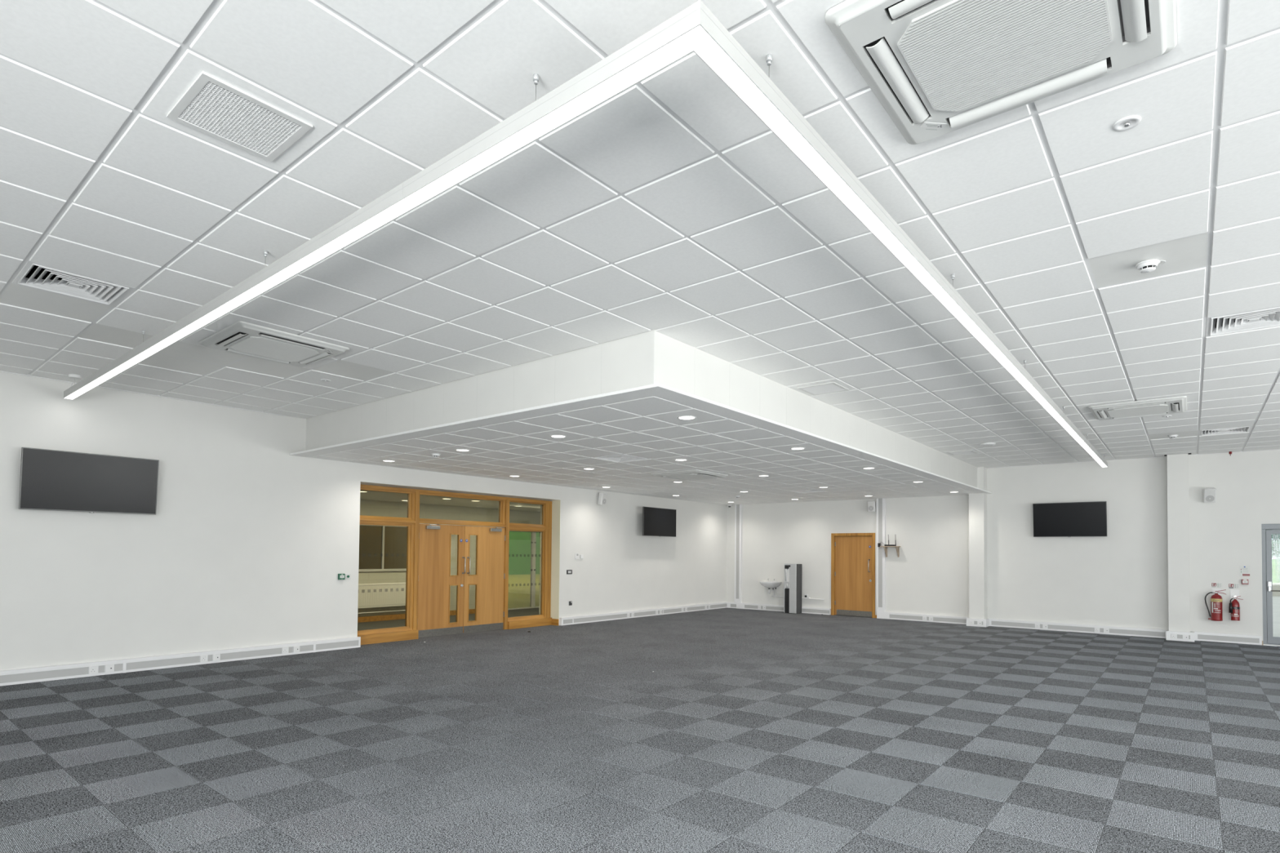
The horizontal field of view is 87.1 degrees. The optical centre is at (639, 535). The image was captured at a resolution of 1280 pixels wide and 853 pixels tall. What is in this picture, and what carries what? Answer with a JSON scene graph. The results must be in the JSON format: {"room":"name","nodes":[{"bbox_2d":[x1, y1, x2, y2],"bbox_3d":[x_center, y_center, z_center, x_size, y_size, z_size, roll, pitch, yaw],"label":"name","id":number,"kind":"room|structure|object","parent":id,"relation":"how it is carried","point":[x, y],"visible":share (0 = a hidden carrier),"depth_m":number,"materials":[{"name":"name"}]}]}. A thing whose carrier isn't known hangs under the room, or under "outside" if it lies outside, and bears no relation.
{"room":"community hall","nodes":[
{"label":"community hall","id":0,"kind":"room"},
{"bbox_2d":[0,372,727,671],"bbox_3d":[-4.152,0.021,10.895,0.520,3.416,20.730,-1,-2,39],"label":"wall","id":1,"kind":"structure","parent":0,"point":[247,542],"depth_m":8.81,"materials":[{"name":"paint"}]},
{"bbox_2d":[18,447,159,515],"bbox_3d":[-6.294,-0.592,7.743,0.158,0.676,1.240,-1,-2,39],"label":"television","id":2,"kind":"object","parent":1,"relation":"attached to","point":[53,480],"visible":1,"depth_m":7.66,"materials":[{"name":"black plastic"}]},
{"bbox_2d":[88,666,98,674],"bbox_3d":[-6.286,1.554,7.753,0.013,0.086,0.086,-1,-2,39],"label":"power socket","id":3,"kind":"object","parent":1,"relation":"attached to","point":[94,669],"visible":1,"depth_m":7.75,"materials":[{"name":"white plastic"}]},
{"bbox_2d":[105,664,114,672],"bbox_3d":[-6.192,1.558,7.869,0.011,0.086,0.086,-1,-2,39],"label":"socket","id":4,"kind":"object","parent":1,"relation":"attached to","point":[110,668],"visible":1,"depth_m":7.87,"materials":[{"name":"white plastic"}]},
{"bbox_2d":[200,655,208,662],"bbox_3d":[-5.577,1.583,8.620,0.013,0.086,0.086,-1,-2,39],"label":"power socket","id":5,"kind":"object","parent":1,"relation":"attached to","point":[202,658],"visible":1,"depth_m":8.62,"materials":[{"name":"white plastic"}]},
{"bbox_2d":[212,653,220,661],"bbox_3d":[-5.487,1.587,8.731,0.011,0.086,0.086,-1,-2,39],"label":"socket","id":6,"kind":"object","parent":1,"relation":"attached to","point":[216,657],"visible":1,"depth_m":8.73,"materials":[{"name":"white plastic"}]},
{"bbox_2d":[281,647,288,653],"bbox_3d":[-4.944,1.609,9.395,0.013,0.086,0.086,-1,-2,39],"label":"power socket","id":7,"kind":"object","parent":1,"relation":"attached to","point":[285,650],"visible":1,"depth_m":9.39,"materials":[{"name":"white plastic"}]},
{"bbox_2d":[293,645,299,653],"bbox_3d":[-4.848,1.613,9.513,0.011,0.086,0.086,-1,-2,39],"label":"socket","id":8,"kind":"object","parent":1,"relation":"attached to","point":[295,649],"visible":1,"depth_m":9.51,"materials":[{"name":"white plastic"}]},
{"bbox_2d":[337,573,345,579],"bbox_3d":[-4.461,0.622,10.068,0.038,0.090,0.096,-1,-2,39],"label":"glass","id":9,"kind":"object","parent":1,"relation":"attached to","point":[340,576],"visible":1,"depth_m":10.05,"materials":[{"name":"green plastic"}]},
{"bbox_2d":[345,573,350,579],"bbox_3d":[-4.400,0.625,10.151,0.026,0.086,0.086,-1,-2,39],"label":"button","id":10,"kind":"object","parent":1,"relation":"attached to","point":[347,575],"visible":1,"depth_m":10.15,"materials":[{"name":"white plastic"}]},
{"bbox_2d":[0,601,727,686],"bbox_3d":[-4.051,1.645,10.726,0.293,0.162,19.960,-1,-2,39],"label":"baseboard","id":11,"kind":"structure","parent":1,"relation":"attached to","point":[29,675],"depth_m":8.70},
{"bbox_2d":[357,484,551,644],"bbox_3d":[-3.160,0.512,12.102,0.145,2.515,4.235,-1,-2,39],"label":"door","id":12,"kind":"structure","parent":1,"relation":"in","point":[429,580],"depth_m":12.01,"materials":[{"name":"brown wood"}]},
{"bbox_2d":[566,569,572,574],"bbox_3d":[-1.443,0.757,13.779,0.012,0.088,0.156,-1,-2,39],"label":"light switch","id":13,"kind":"object","parent":1,"relation":"attached to","point":[568,571],"visible":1,"depth_m":13.77,"materials":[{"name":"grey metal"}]},
{"bbox_2d":[574,553,578,559],"bbox_3d":[-1.308,0.433,13.938,0.024,0.120,0.090,-1,-2,39],"label":"thermostat","id":14,"kind":"object","parent":1,"relation":"attached to","point":[576,555],"visible":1,"depth_m":13.92,"materials":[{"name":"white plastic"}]},
{"bbox_2d":[597,492,607,505],"bbox_3d":[-0.815,-0.784,14.417,0.202,0.290,0.172,-1,-2,39],"label":"wall speaker","id":15,"kind":"object","parent":1,"relation":"attached to","point":[602,499],"visible":1,"depth_m":14.36,"materials":[{"name":"white plastic"}]},
{"bbox_2d":[601,493,607,505],"bbox_3d":[-0.756,-0.761,14.371,0.003,0.234,0.148,12,5,35],"label":"grille","id":16,"kind":"object","parent":15,"relation":"attached to","point":[605,495],"depth_m":14.36,"materials":[{"name":"white plastic"}]},
{"bbox_2d":[0,370,1279,468],"bbox_3d":[1.506,-1.621,9.325,25.651,0.022,7.451,1,-1,-12],"label":"trim","id":17,"kind":"structure","parent":1,"relation":"attached to","point":[0,371],"depth_m":8.85,"materials":[{"name":"white metal"}]},
{"bbox_2d":[289,382,991,493],"bbox_3d":[1.269,-1.017,11.928,6.584,0.028,11.605,-1,-2,39],"label":"trim","id":18,"kind":"structure","parent":1,"relation":"attached to","point":[660,390],"depth_m":6.93,"materials":[{"name":"paint"}]},
{"bbox_2d":[977,466,986,490],"bbox_3d":[7.276,-1.183,14.339,0.138,0.546,0.280,-1,-2,39],"label":"pillar","id":19,"kind":"structure","parent":18,"relation":"on","point":[981,471],"depth_m":14.24,"materials":[{"name":"paint"}]},
{"bbox_2d":[642,506,675,537],"bbox_3d":[0.384,-0.296,15.836,0.252,0.667,1.250,-1,-2,39],"label":"television","id":20,"kind":"object","parent":1,"relation":"attached to","point":[656,522],"visible":1,"depth_m":15.71,"materials":[{"name":"black plastic"}]},
{"bbox_2d":[357,608,539,630],"bbox_3d":[-4.141,1.805,13.792,3.161,0.001,10.200,-1,-2,39],"label":"floor","id":21,"kind":"structure","parent":0,"point":[531,611],"depth_m":14.14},
{"bbox_2d":[357,499,540,617],"bbox_3d":[-5.197,0.556,14.698,0.300,2.520,10.200,-1,-2,39],"label":"window glass","id":22,"kind":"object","parent":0,"point":[367,508],"depth_m":15.31,"materials":[{"name":"clear glass"}]},
{"bbox_2d":[357,582,405,613],"bbox_3d":[-6.170,1.282,13.156,0.094,0.611,3.820,-1,-2,39],"label":"radiator","id":23,"kind":"object","parent":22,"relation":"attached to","point":[381,594],"visible":0.32,"depth_m":14.04,"materials":[{"name":"white metal"}]},
{"bbox_2d":[358,524,407,572],"bbox_3d":[-6.450,0.227,12.988,0.130,0.995,4.750,-1,-2,39],"label":"window","id":24,"kind":"structure","parent":22,"relation":"in","point":[382,569],"depth_m":14.25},
{"bbox_2d":[357,608,475,622],"bbox_3d":[-5.861,1.727,13.618,0.020,0.110,7.750,-1,-2,39],"label":"baseboard","id":25,"kind":"structure","parent":22,"relation":"attached to","point":[401,616],"depth_m":14.24,"materials":[{"name":"brown wood"}]},
{"bbox_2d":[507,530,539,609],"bbox_3d":[-2.858,0.889,17.619,0.120,2.050,2.200,-1,-2,39],"label":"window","id":26,"kind":"structure","parent":22,"relation":"in","point":[533,541],"depth_m":17.67,"materials":[{"name":"glass"}]},
{"bbox_2d":[358,525,540,574],"bbox_3d":[-11.706,0.845,37.971,0.200,3.000,40.000,-1,-2,39],"label":"wall","id":27,"kind":"structure","parent":0,"point":[370,536],"depth_m":36.18,"materials":[{"name":"paint"}]},
{"bbox_2d":[360,489,540,511],"bbox_3d":[-4.116,-0.765,13.858,3.161,0.100,10.200,-1,-2,39],"label":"ceiling","id":28,"kind":"structure","parent":0,"point":[371,495],"depth_m":14.12,"materials":[{"name":"tile"}]},
{"bbox_2d":[507,573,539,608],"bbox_3d":[-4.107,2.263,31.710,19.470,0.001,40.000,-1,-2,39],"label":"floor","id":29,"kind":"structure","parent":0,"point":[519,585],"depth_m":25.04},
{"bbox_2d":[538,504,542,614],"bbox_3d":[-2.944,0.531,12.856,0.100,2.520,10.200,-1,-2,39],"label":"wall","id":30,"kind":"structure","parent":0,"point":[540,504],"depth_m":13.98,"materials":[{"name":"white paint"}]},
{"bbox_2d":[550,499,560,619],"bbox_3d":[-1.712,0.557,13.651,0.240,2.533,0.005,-1,-2,39],"label":"wall reveal","id":31,"kind":"structure","parent":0,"point":[555,555],"depth_m":13.65,"materials":[{"name":"beige paint"}]},
{"bbox_2d":[0,0,1279,468],"bbox_3d":[2.280,-1.767,5.696,16.049,0.128,20.010,-1,-2,39],"label":"ceiling","id":32,"kind":"structure","parent":0,"point":[667,206],"depth_m":3.76,"materials":[{"name":"tile"}]},
{"bbox_2d":[12,260,133,306],"bbox_3d":[-4.067,-1.812,4.842,0.579,0.049,0.579,-1,-2,39],"label":"ceiling vent","id":33,"kind":"object","parent":32,"relation":"in","point":[73,284],"visible":0.98,"depth_m":4.84,"materials":[{"name":"white metal"}]},
{"bbox_2d":[166,71,312,161],"bbox_3d":[-1.745,-1.808,2.943,0.430,0.010,0.430,-1,-2,39],"label":"ceiling vent","id":34,"kind":"object","parent":32,"relation":"in","point":[211,106],"visible":1,"depth_m":2.92,"materials":[{"name":"white plastic"}]},
{"bbox_2d":[199,320,349,367],"bbox_3d":[-3.351,-1.716,6.191,0.950,0.056,0.950,-1,-2,39],"label":"air conditioner","id":35,"kind":"object","parent":32,"relation":"attached to","point":[243,338],"visible":1,"depth_m":6.06,"materials":[{"name":"plastic"}]},
{"bbox_2d":[229,336,319,361],"bbox_3d":[-3.351,-1.701,6.191,0.600,0.010,0.600,-1,-2,39],"label":"grille","id":36,"kind":"object","parent":35,"relation":"attached to","point":[262,346],"depth_m":6.14,"materials":[{"name":"grey plastic"}]},
{"bbox_2d":[320,378,330,382],"bbox_3d":[-3.478,-1.707,7.458,0.100,0.016,0.100,-1,-2,39],"label":"recessed light","id":37,"kind":"object","parent":32,"relation":"in","point":[322,380],"visible":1,"depth_m":7.45,"materials":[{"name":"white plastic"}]},
{"bbox_2d":[63,0,1107,467],"bbox_3d":[1.083,-1.496,9.925,8.521,0.222,13.277,-1,-2,39],"label":"linear pendant light","id":38,"kind":"object","parent":32,"relation":"hanging from","point":[695,28],"visible":1,"depth_m":2.92,"materials":[{"name":"metal"}]},
{"bbox_2d":[317,373,866,451],"bbox_3d":[1.212,-1.292,11.750,6.002,0.501,10.802,-1,-2,39],"label":"trim","id":39,"kind":"structure","parent":32,"relation":"attached to","point":[601,374],"depth_m":7.53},
{"bbox_2d":[305,329,977,487],"bbox_3d":[1.256,-1.313,12.091,6.363,0.581,11.384,-1,-2,39],"label":"ceiling bulkhead","id":40,"kind":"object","parent":32,"relation":"attached to","point":[651,357],"depth_m":7.11,"materials":[{"name":"paint"}]},
{"bbox_2d":[797,382,848,395],"bbox_3d":[2.071,-1.651,7.609,0.430,0.010,0.430,-1,-2,39],"label":"ceiling vent","id":41,"kind":"object","parent":32,"relation":"in","point":[831,387],"visible":1,"depth_m":7.59,"materials":[{"name":"white metal"}]},
{"bbox_2d":[946,449,977,455],"bbox_3d":[5.848,-1.495,12.229,0.430,0.010,0.430,-1,-2,39],"label":"ceiling vent","id":42,"kind":"object","parent":32,"relation":"in","point":[970,451],"visible":1,"depth_m":12.21,"materials":[{"name":"white metal"}]},
{"bbox_2d":[980,442,995,446],"bbox_3d":[5.781,-1.508,11.199,0.230,0.039,0.230,-1,-2,39],"label":"recessed ceiling light","id":43,"kind":"object","parent":32,"relation":"attached to","point":[984,444],"visible":1,"depth_m":11.13,"materials":[{"name":"white plastic"}]},
{"bbox_2d":[824,0,1177,144],"bbox_3d":[1.294,-1.767,2.394,0.950,0.056,0.950,-1,-2,39],"label":"air conditioner","id":44,"kind":"object","parent":32,"relation":"attached to","point":[937,68],"visible":1,"depth_m":2.42,"materials":[{"name":"white plastic"}]},
{"bbox_2d":[897,0,1112,111],"bbox_3d":[1.294,-1.751,2.394,0.600,0.010,0.600,-1,-2,39],"label":"grille","id":45,"kind":"object","parent":44,"relation":"attached to","point":[960,55],"depth_m":2.40,"materials":[{"name":"grey plastic"}]},
{"bbox_2d":[1112,115,1141,130],"bbox_3d":[2.096,-1.768,2.901,0.100,0.016,0.100,-1,-2,39],"label":"recessed light","id":46,"kind":"object","parent":32,"relation":"in","point":[1125,123],"visible":1,"depth_m":2.89,"materials":[{"name":"white plastic"}]},
{"bbox_2d":[1088,395,1186,420],"bbox_3d":[6.230,-1.564,8.431,0.950,0.056,0.950,-1,-2,39],"label":"air conditioner","id":47,"kind":"object","parent":32,"relation":"attached to","point":[1158,406],"visible":1,"depth_m":8.29,"materials":[{"name":"plastic"}]},
{"bbox_2d":[1106,404,1168,417],"bbox_3d":[6.230,-1.548,8.430,0.600,0.010,0.600,-1,-2,39],"label":"grille","id":48,"kind":"object","parent":47,"relation":"attached to","point":[1158,408],"depth_m":8.40,"materials":[{"name":"grey plastic"}]},
{"bbox_2d":[1135,258,1159,273],"bbox_3d":[3.235,-1.705,4.294,0.128,0.056,0.128,-1,-2,39],"label":"smoke detector","id":49,"kind":"object","parent":32,"relation":"attached to","point":[1148,265],"visible":1,"depth_m":4.26,"materials":[{"name":"white plastic"}]},
{"bbox_2d":[1168,434,1177,439],"bbox_3d":[8.171,-1.502,10.330,0.128,0.056,0.128,-1,-2,39],"label":"smoke detector","id":50,"kind":"object","parent":32,"relation":"attached to","point":[1171,437],"visible":1,"depth_m":10.30,"materials":[{"name":"white plastic"}]},
{"bbox_2d":[1199,426,1252,435],"bbox_3d":[8.636,-1.555,9.952,0.579,0.049,0.579,-1,-2,39],"label":"ceiling vent","id":51,"kind":"object","parent":32,"relation":"in","point":[1238,429],"visible":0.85,"depth_m":9.98,"materials":[{"name":"white metal"}]},
{"bbox_2d":[1205,306,1279,336],"bbox_3d":[4.839,-1.712,5.309,0.579,0.049,0.579,-1,-2,39],"label":"ceiling vent","id":52,"kind":"object","parent":32,"relation":"in","point":[1268,317],"visible":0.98,"depth_m":5.36,"materials":[{"name":"white metal"}]},
{"bbox_2d":[0,608,1279,852],"bbox_3d":[2.045,1.669,5.773,16.569,0.022,20.610,-1,-2,39],"label":"floor","id":53,"kind":"structure","parent":0,"point":[72,765],"depth_m":5.20,"materials":[{"name":"grey carpet"}]},
{"bbox_2d":[783,563,801,613],"bbox_3d":[3.845,1.339,16.943,0.323,1.240,0.360,-1,-2,39],"label":"water cooler","id":54,"kind":"object","parent":53,"relation":"on","point":[793,572],"visible":1,"depth_m":16.82,"materials":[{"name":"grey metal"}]},
{"bbox_2d":[968,493,987,618],"bbox_3d":[7.199,0.522,14.345,0.293,2.815,0.280,-1,-2,39],"label":"pillar","id":55,"kind":"structure","parent":53,"relation":"on","point":[978,593],"depth_m":14.24,"materials":[{"name":"paint"}]},
{"bbox_2d":[1167,453,1190,632],"bbox_3d":[9.783,0.222,12.241,0.299,3.360,0.280,-1,-2,39],"label":"pillar","id":56,"kind":"structure","parent":53,"relation":"on","point":[1178,533],"depth_m":12.13,"materials":[{"name":"paint"}]},
{"bbox_2d":[309,395,974,505],"bbox_3d":[1.257,-1.062,12.098,6.351,0.128,11.360,-1,-2,39],"label":"ceiling","id":57,"kind":"structure","parent":0,"point":[650,428],"depth_m":9.53,"materials":[{"name":"tile"}]},
{"bbox_2d":[382,459,395,462],"bbox_3d":[-3.725,-1.098,9.996,0.188,0.006,0.188,-1,-2,39],"label":"recessed light","id":58,"kind":"object","parent":57,"relation":"in","point":[385,460],"visible":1,"depth_m":9.97,"materials":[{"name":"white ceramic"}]},
{"bbox_2d":[431,453,440,457],"bbox_3d":[-2.796,-1.084,9.236,0.128,0.056,0.128,-1,-2,39],"label":"smoke detector","id":59,"kind":"object","parent":57,"relation":"attached to","point":[434,455],"visible":1,"depth_m":9.20,"materials":[{"name":"white plastic"}]},
{"bbox_2d":[455,448,469,451],"bbox_3d":[-2.331,-1.113,8.857,0.188,0.006,0.188,-1,-2,39],"label":"recessed light","id":60,"kind":"object","parent":57,"relation":"in","point":[458,450],"visible":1,"depth_m":8.84,"materials":[{"name":"white plastic"}]},
{"bbox_2d":[550,435,566,438],"bbox_3d":[-0.937,-1.129,7.718,0.188,0.006,0.188,-1,-2,39],"label":"recessed light","id":61,"kind":"object","parent":57,"relation":"in","point":[552,436],"visible":1,"depth_m":7.70,"materials":[{"name":"white plastic"}]},
{"bbox_2d":[594,453,648,462],"bbox_3d":[-0.261,-1.104,9.490,0.579,0.049,0.579,-1,-2,39],"label":"ceiling vent","id":62,"kind":"object","parent":57,"relation":"in","point":[622,457],"visible":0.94,"depth_m":9.50,"materials":[{"name":"white metal"}]},
{"bbox_2d":[674,458,687,461],"bbox_3d":[0.581,-1.066,9.575,0.188,0.006,0.188,-1,-2,39],"label":"recessed light","id":63,"kind":"object","parent":57,"relation":"in","point":[677,460],"visible":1,"depth_m":9.56,"materials":[{"name":"white plastic"}]},
{"bbox_2d":[677,415,696,419],"bbox_3d":[0.456,-1.144,6.579,0.188,0.006,0.188,-1,-2,39],"label":"recessed light","id":64,"kind":"object","parent":57,"relation":"in","point":[683,417],"visible":1,"depth_m":6.56,"materials":[{"name":"white plastic"}]},
{"bbox_2d":[650,469,728,480],"bbox_3d":[0.834,-0.993,11.305,0.950,0.056,0.950,-1,-2,39],"label":"air conditioner","id":65,"kind":"object","parent":57,"relation":"attached to","point":[694,474],"visible":1,"depth_m":11.12,"materials":[{"name":"plastic"}]},
{"bbox_2d":[667,474,711,479],"bbox_3d":[0.833,-0.977,11.304,0.600,0.010,0.600,-1,-2,39],"label":"grille","id":66,"kind":"object","parent":65,"relation":"attached to","point":[682,476],"depth_m":11.28,"materials":[{"name":"grey metal"}]},
{"bbox_2d":[790,447,805,449],"bbox_3d":[1.975,-1.081,8.436,0.188,0.006,0.188,-1,-2,39],"label":"recessed light","id":67,"kind":"object","parent":57,"relation":"in","point":[793,448],"visible":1,"depth_m":8.42,"materials":[{"name":"white plastic"}]},
{"bbox_2d":[726,449,1279,640],"bbox_3d":[8.646,0.217,13.585,16.929,3.416,0.360,-1,-2,39],"label":"wall","id":68,"kind":"structure","parent":0,"point":[1120,578],"depth_m":13.59,"materials":[{"name":"paint"}]},
{"bbox_2d":[733,504,742,603],"bbox_3d":[2.655,0.498,18.204,0.200,2.660,0.054,-1,-2,39],"label":"cable trunking","id":69,"kind":"object","parent":68,"relation":"attached to","point":[738,508],"visible":0.94,"depth_m":18.17,"materials":[{"name":"white plastic"}]},
{"bbox_2d":[759,578,783,595],"bbox_3d":[3.341,1.349,17.394,0.605,0.441,0.400,-1,-2,39],"label":"basin","id":70,"kind":"object","parent":68,"relation":"attached to","point":[767,584],"visible":1,"depth_m":17.36,"materials":[{"name":"white ceramic"}]},
{"bbox_2d":[726,601,831,614],"bbox_3d":[3.508,1.891,17.460,3.001,0.160,0.058,-1,-2,39],"label":"baseboard","id":71,"kind":"structure","parent":68,"relation":"attached to","point":[730,605],"depth_m":17.47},
{"bbox_2d":[771,595,824,600],"bbox_3d":[3.983,1.592,17.087,1.436,0.054,0.050,-1,-2,39],"label":"pipe","id":72,"kind":"object","parent":68,"relation":"attached to","point":[771,596],"visible":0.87,"depth_m":16.92,"materials":[{"name":"white plastic"}]},
{"bbox_2d":[831,533,875,617],"bbox_3d":[5.144,0.957,16.235,1.083,2.003,0.172,-1,-2,39],"label":"door","id":73,"kind":"structure","parent":68,"relation":"in","point":[852,554],"depth_m":16.23,"materials":[{"name":"brown wood"}]},
{"bbox_2d":[867,500,875,511],"bbox_3d":[5.463,-0.690,15.858,0.171,0.289,0.197,-1,-2,39],"label":"wall speaker","id":74,"kind":"object","parent":68,"relation":"attached to","point":[871,504],"visible":1,"depth_m":15.79,"materials":[{"name":"white plastic"}]},
{"bbox_2d":[875,497,885,612],"bbox_3d":[5.636,0.466,15.768,0.200,2.660,0.054,-1,-2,39],"label":"cable trunking","id":75,"kind":"object","parent":68,"relation":"attached to","point":[880,503],"visible":1,"depth_m":15.74,"materials":[{"name":"white plastic"}]},
{"bbox_2d":[880,546,901,557],"bbox_3d":[5.782,0.383,15.559,0.415,0.253,0.200,-1,-2,39],"label":"shelf","id":76,"kind":"object","parent":68,"relation":"attached to","point":[884,547],"visible":1,"depth_m":15.52,"materials":[{"name":"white wood"}]},
{"bbox_2d":[884,537,896,546],"bbox_3d":[5.783,0.120,15.567,0.231,0.272,0.140,-1,-2,39],"label":"router","id":77,"kind":"object","parent":76,"relation":"on","point":[888,544],"visible":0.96,"depth_m":15.53,"materials":[{"name":"black plastic"}]},
{"bbox_2d":[977,621,982,625],"bbox_3d":[7.110,1.850,14.111,0.086,0.086,0.011,-1,-2,39],"label":"socket","id":78,"kind":"object","parent":68,"relation":"attached to","point":[979,623],"visible":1,"depth_m":14.11,"materials":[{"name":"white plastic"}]},
{"bbox_2d":[1035,623,1039,628],"bbox_3d":[8.072,1.848,13.686,0.086,0.086,0.013,-1,-2,39],"label":"power socket","id":79,"kind":"object","parent":68,"relation":"attached to","point":[1037,625],"visible":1,"depth_m":13.68,"materials":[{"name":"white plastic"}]},
{"bbox_2d":[1042,624,1047,628],"bbox_3d":[8.178,1.847,13.600,0.086,0.086,0.011,-1,-2,39],"label":"socket","id":80,"kind":"object","parent":68,"relation":"attached to","point":[1044,626],"visible":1,"depth_m":13.60,"materials":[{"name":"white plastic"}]},
{"bbox_2d":[876,611,1262,644],"bbox_3d":[8.037,1.836,13.578,6.630,0.163,0.337,-1,-2,39],"label":"baseboard","id":81,"kind":"structure","parent":68,"relation":"attached to","point":[1125,631],"depth_m":13.18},
{"bbox_2d":[1032,501,1106,537],"bbox_3d":[8.515,-0.301,13.368,1.240,0.687,0.164,-1,-2,39],"label":"television","id":82,"kind":"object","parent":68,"relation":"attached to","point":[1071,519],"visible":1,"depth_m":13.31,"materials":[{"name":"black plastic"}]},
{"bbox_2d":[1094,627,1099,632],"bbox_3d":[8.851,1.840,13.049,0.086,0.086,0.013,-1,-2,39],"label":"power socket","id":83,"kind":"object","parent":68,"relation":"attached to","point":[1096,629],"visible":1,"depth_m":13.04,"materials":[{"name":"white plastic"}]},
{"bbox_2d":[1103,628,1109,633],"bbox_3d":[8.966,1.839,12.956,0.086,0.086,0.011,-1,-2,39],"label":"socket","id":84,"kind":"object","parent":68,"relation":"attached to","point":[1105,630],"visible":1,"depth_m":12.95,"materials":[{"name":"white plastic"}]},
{"bbox_2d":[1170,634,1177,639],"bbox_3d":[9.582,1.823,12.089,0.086,0.086,0.013,-1,-2,39],"label":"power socket","id":85,"kind":"object","parent":68,"relation":"attached to","point":[1172,636],"visible":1,"depth_m":12.09,"materials":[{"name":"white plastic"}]},
{"bbox_2d":[1182,635,1188,639],"bbox_3d":[9.708,1.821,11.988,0.086,0.086,0.011,-1,-2,39],"label":"socket","id":86,"kind":"object","parent":68,"relation":"attached to","point":[1184,637],"visible":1,"depth_m":11.98,"materials":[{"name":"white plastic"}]},
{"bbox_2d":[1203,487,1216,502],"bbox_3d":[10.154,-0.721,12.008,0.176,0.289,0.222,-1,-2,39],"label":"wall speaker","id":87,"kind":"object","parent":68,"relation":"attached to","point":[1210,493],"visible":1,"depth_m":11.96,"materials":[{"name":"white plastic"}]},
{"bbox_2d":[1204,589,1226,621],"bbox_3d":[10.178,1.236,11.911,0.236,0.553,0.201,1,-1,-2],"label":"fire extinguisher","id":88,"kind":"object","parent":68,"relation":"attached to","point":[1216,612],"visible":1,"depth_m":11.86,"materials":[{"name":"red metal"}]},
{"bbox_2d":[1211,601,1220,613],"bbox_3d":[10.142,1.276,11.860,0.119,0.190,0.027,-1,-2,45],"label":"print","id":89,"kind":"object","parent":88,"relation":"attached to","point":[1215,606],"depth_m":11.85},
{"bbox_2d":[1211,582,1222,587],"bbox_3d":[10.270,0.897,11.998,0.147,0.083,0.004,-1,-2,39],"label":"sign","id":90,"kind":"object","parent":68,"relation":"attached to","point":[1213,584],"visible":1,"depth_m":12.00,"materials":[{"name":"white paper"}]},
{"bbox_2d":[1212,588,1221,595],"bbox_3d":[10.266,1.028,11.996,0.113,0.145,0.006,-1,-2,39],"label":"plate","id":91,"kind":"object","parent":68,"relation":"attached to","point":[1213,589],"visible":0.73,"depth_m":11.99,"materials":[{"name":"white plastic"}]},
{"bbox_2d":[1228,583,1239,588],"bbox_3d":[10.448,0.900,11.853,0.147,0.083,0.004,-1,-2,39],"label":"sign","id":92,"kind":"object","parent":68,"relation":"attached to","point":[1230,585],"visible":1,"depth_m":11.85,"materials":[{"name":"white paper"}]},
{"bbox_2d":[1230,589,1239,599],"bbox_3d":[10.454,1.051,11.842,0.118,0.175,0.006,-1,-2,39],"label":"plate","id":93,"kind":"object","parent":68,"relation":"attached to","point":[1233,593],"visible":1,"depth_m":11.84,"materials":[{"name":"white plastic"}]},
{"bbox_2d":[1228,595,1243,621],"bbox_3d":[10.395,1.275,11.764,0.165,0.432,0.154,1,-1,-9],"label":"fire extinguisher","id":94,"kind":"object","parent":68,"relation":"attached to","point":[1234,606],"visible":1,"depth_m":11.73,"materials":[{"name":"red metal"}]},
{"bbox_2d":[1239,565,1249,576],"bbox_3d":[10.562,0.630,11.770,0.136,0.180,0.004,-1,-2,39],"label":"notice","id":95,"kind":"object","parent":68,"relation":"attached to","point":[1244,571],"visible":1,"depth_m":11.77,"materials":[{"name":"white paper"}]},
{"bbox_2d":[1241,579,1248,584],"bbox_3d":[10.548,0.817,11.746,0.088,0.088,0.048,-1,-2,39],"label":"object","id":96,"kind":"object","parent":68,"relation":"attached to","point":[1243,581],"visible":1,"depth_m":11.73,"materials":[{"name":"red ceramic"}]},
{"bbox_2d":[1261,524,1279,646],"bbox_3d":[11.533,0.843,11.019,2.007,2.091,0.126,-1,-2,39],"label":"door","id":97,"kind":"structure","parent":68,"relation":"in","point":[1267,530],"depth_m":11.60,"materials":[{"name":"grey metal"}]},
{"label":"outside","id":98,"kind":"structure","parent":0,"visible":0},
{"bbox_2d":[1271,559,1279,583],"bbox_3d":[65.153,2.469,48.078,80.000,1.000,83.000,-1,-2,39],"label":"grass","id":99,"kind":"structure","parent":98,"point":[1274,576],"depth_m":42.57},
{"bbox_2d":[1265,533,1279,583],"bbox_3d":[26.757,0.753,27.199,6.004,2.600,0.060,-1,-2,39],"label":"mesh fence","id":100,"kind":"object","parent":99,"relation":"on","point":[1275,542],"visible":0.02,"depth_m":27.71,"materials":[{"name":"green metal"}]},
{"bbox_2d":[1271,533,1279,557],"bbox_3d":[40.818,0.237,44.118,3.608,4.404,3.621,-1,-2,39],"label":"tree","id":101,"kind":"object","parent":99,"relation":"on","point":[1273,549],"visible":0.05,"depth_m":43.34,"materials":[{"name":"green plant"}]},
{"bbox_2d":[1272,533,1279,582],"bbox_3d":[26.725,0.793,28.018,0.665,2.501,0.044,-1,-2,39],"label":"goal net","id":102,"kind":"object","parent":99,"relation":"on","point":[1277,537],"visible":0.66,"depth_m":28.11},
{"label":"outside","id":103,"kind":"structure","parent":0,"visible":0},
{"bbox_2d":[1266,596,1279,636],"bbox_3d":[9.168,1.527,-3.025,42.000,0.001,67.000,-1,-2,39],"label":"paving","id":104,"kind":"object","parent":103,"point":[1276,600],"depth_m":17.55,"materials":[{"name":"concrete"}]},
{"bbox_2d":[1271,582,1279,596],"bbox_3d":[30.464,2.144,23.022,42.000,0.520,0.300,-1,-2,39],"label":"wall","id":105,"kind":"structure","parent":104,"relation":"on","point":[1275,586],"depth_m":26.94,"materials":[{"name":"concrete"}]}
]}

